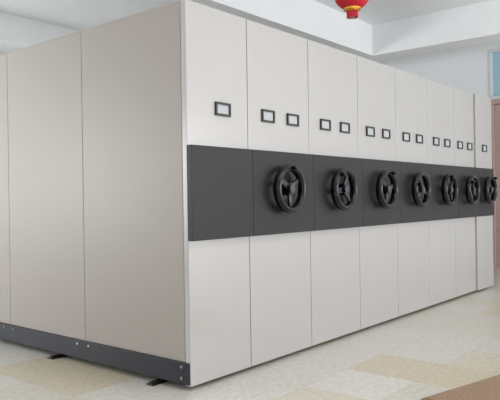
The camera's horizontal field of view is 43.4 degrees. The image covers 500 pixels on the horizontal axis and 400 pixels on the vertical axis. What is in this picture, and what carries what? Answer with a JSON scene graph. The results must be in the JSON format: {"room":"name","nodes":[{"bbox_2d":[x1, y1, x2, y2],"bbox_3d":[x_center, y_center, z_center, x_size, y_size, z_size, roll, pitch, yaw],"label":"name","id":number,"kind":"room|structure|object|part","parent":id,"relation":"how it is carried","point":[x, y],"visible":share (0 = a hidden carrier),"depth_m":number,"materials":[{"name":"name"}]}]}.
{"room":"archive storage room","nodes":[
{"label":"archive storage room","id":0,"kind":"room"},
{"bbox_2d":[0,0,488,51],"bbox_3d":[-0.466,-2.683,4.333,14.700,0.120,14.700,-1,0,39],"label":"ceiling","id":1,"kind":"structure","parent":0,"point":[80,15],"depth_m":8.68,"materials":[{"name":"paint"}]},
{"bbox_2d":[0,12,79,48],"bbox_3d":[-5.066,-2.370,6.961,0.350,0.370,12.900,-1,0,39],"label":"ceiling beam","id":2,"kind":"structure","parent":1,"relation":"attached to","point":[18,32],"depth_m":8.99,"materials":[{"name":"paint"}]},
{"bbox_2d":[162,0,372,56],"bbox_3d":[-2.384,-2.360,4.752,0.400,0.470,12.900,-1,0,39],"label":"ceiling beam","id":3,"kind":"structure","parent":1,"relation":"attached to","point":[312,20],"depth_m":8.27,"materials":[{"name":"paint"}]},
{"bbox_2d":[335,0,368,18],"bbox_3d":[0.805,-2.042,5.001,0.284,1.200,0.284,-1,0,39],"label":"paper lantern","id":4,"kind":"object","parent":1,"relation":"hanging from","point":[352,7],"visible":1,"depth_m":4.96,"materials":[{"name":"paper"}]},
{"bbox_2d":[363,0,499,60],"bbox_3d":[3.272,-2.444,8.708,14.500,0.470,0.400,-1,0,39],"label":"ceiling beam","id":5,"kind":"structure","parent":1,"relation":"attached to","point":[477,23],"depth_m":8.97,"materials":[{"name":"paint"}]},
{"bbox_2d":[0,268,499,399],"bbox_3d":[-0.407,1.226,4.333,14.700,0.100,14.700,-1,0,39],"label":"floor","id":6,"kind":"structure","parent":0,"point":[452,343],"depth_m":4.33,"materials":[{"name":"tile"}]},
{"bbox_2d":[47,354,167,385],"bbox_3d":[0.488,1.153,7.112,2.310,0.019,6.270,-1,0,39],"label":"rails","id":7,"kind":"object","parent":6,"relation":"on","point":[157,381],"visible":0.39,"depth_m":4.04,"materials":[{"name":"metal"}]},
{"bbox_3d":[0.500,1.153,7.103,0.060,0.019,6.270,-1,0,39],"label":"rail","id":8,"kind":"part","parent":7,"relation":"part of","materials":[{"name":"metal"}]},
{"bbox_2d":[0,0,253,386],"bbox_3d":[-1.388,-0.019,5.039,3.158,2.382,0.609,-1,0,39],"label":"shelving unit","id":9,"kind":"object","parent":7,"relation":"on","point":[126,163],"visible":1,"depth_m":4.21,"materials":[{"name":"metal"}]},
{"bbox_3d":[-1.569,1.090,4.832,3.116,0.133,0.024,-1,0,39],"label":"kick plate","id":10,"kind":"part","parent":9,"relation":"part of","materials":[{"name":"grey paint"}]},
{"bbox_3d":[-0.211,-0.039,4.079,0.045,2.375,0.581,-1,0,39],"label":"panel","id":11,"kind":"part","parent":9,"relation":"part of","materials":[{"name":"grey paint"}]},
{"bbox_3d":[1.356,1.141,6.397,0.060,0.019,6.270,-1,0,39],"label":"rail","id":12,"kind":"part","parent":7,"relation":"part of","materials":[{"name":"metal"}]},
{"bbox_2d":[246,19,313,365],"bbox_3d":[-0.908,-0.026,5.516,3.292,2.382,0.742,-1,0,39],"label":"shelving unit","id":13,"kind":"object","parent":7,"relation":"on","point":[276,60],"visible":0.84,"depth_m":4.52,"materials":[{"name":"metal"}]},
{"bbox_2d":[307,39,362,345],"bbox_3d":[-0.433,-0.033,6.093,3.292,2.382,0.756,-1,0,39],"label":"shelving unit","id":14,"kind":"object","parent":7,"relation":"on","point":[332,72],"visible":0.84,"depth_m":5.10,"materials":[{"name":"metal"}]},
{"bbox_2d":[357,56,400,328],"bbox_3d":[0.036,-0.040,6.663,3.292,2.382,0.722,-1,0,39],"label":"shelving unit","id":15,"kind":"object","parent":7,"relation":"on","point":[375,80],"visible":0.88,"depth_m":5.67,"materials":[{"name":"metal"}]},
{"bbox_2d":[395,68,431,316],"bbox_3d":[0.494,-0.047,7.219,3.292,2.382,0.722,-1,0,39],"label":"shelving unit","id":16,"kind":"object","parent":7,"relation":"on","point":[410,89],"visible":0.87,"depth_m":6.23,"materials":[{"name":"metal"}]},
{"bbox_2d":[426,79,458,305],"bbox_3d":[0.952,-0.053,7.774,3.292,2.382,0.722,-1,0,39],"label":"shelving unit","id":17,"kind":"object","parent":7,"relation":"on","point":[440,117],"visible":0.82,"depth_m":6.78,"materials":[{"name":"metal"}]},
{"bbox_2d":[453,87,479,296],"bbox_3d":[1.381,-0.060,8.295,3.292,2.382,0.632,-1,0,39],"label":"shelving unit","id":18,"kind":"object","parent":7,"relation":"on","point":[463,112],"visible":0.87,"depth_m":7.31,"materials":[{"name":"metal"}]},
{"bbox_2d":[473,94,497,289],"bbox_3d":[1.769,-0.066,8.766,3.292,2.382,0.590,-1,0,39],"label":"shelving unit","id":19,"kind":"object","parent":7,"relation":"on","point":[482,128],"visible":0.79,"depth_m":7.75,"materials":[{"name":"metal"}]},
{"bbox_2d":[421,375,499,399],"bbox_3d":[1.847,1.133,3.680,1.500,0.020,0.900,-1,0,-36],"label":"floor mat","id":20,"kind":"object","parent":6,"relation":"on","point":[489,388],"visible":1,"depth_m":3.68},
{"bbox_2d":[375,41,499,97],"bbox_3d":[4.250,-0.793,9.866,14.500,3.800,0.200,-1,0,39],"label":"wall","id":21,"kind":"structure","parent":0,"point":[465,68],"depth_m":10.41,"materials":[{"name":"paint"}]},
{"bbox_2d":[488,48,499,98],"bbox_3d":[4.394,-1.995,9.661,1.410,0.800,0.110,-1,0,39],"label":"window","id":22,"kind":"structure","parent":21,"relation":"in","point":[490,52],"depth_m":10.05,"materials":[{"name":"glass"}]},
{"bbox_3d":[4.401,-1.996,9.669,1.310,0.700,0.010,-1,0,39],"label":"transom glass","id":23,"kind":"part","parent":22,"relation":"part of","materials":[{"name":"blue glass"}]},
{"bbox_2d":[491,99,499,268],"bbox_3d":[4.423,-0.246,9.665,1.410,2.700,0.140,-1,0,39],"label":"frame","id":24,"kind":"object","parent":21,"relation":"attached to","point":[493,101],"visible":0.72,"depth_m":10.03,"materials":[{"name":"brown wood"}]},
{"bbox_2d":[494,104,499,267],"bbox_3d":[4.177,-0.204,9.865,0.630,2.605,0.055,-1,0,39],"label":"leaf","id":25,"kind":"object","parent":21,"relation":"attached to","point":[496,107],"visible":0.9,"depth_m":10.03,"materials":[{"name":"brown wood"}]}
]}

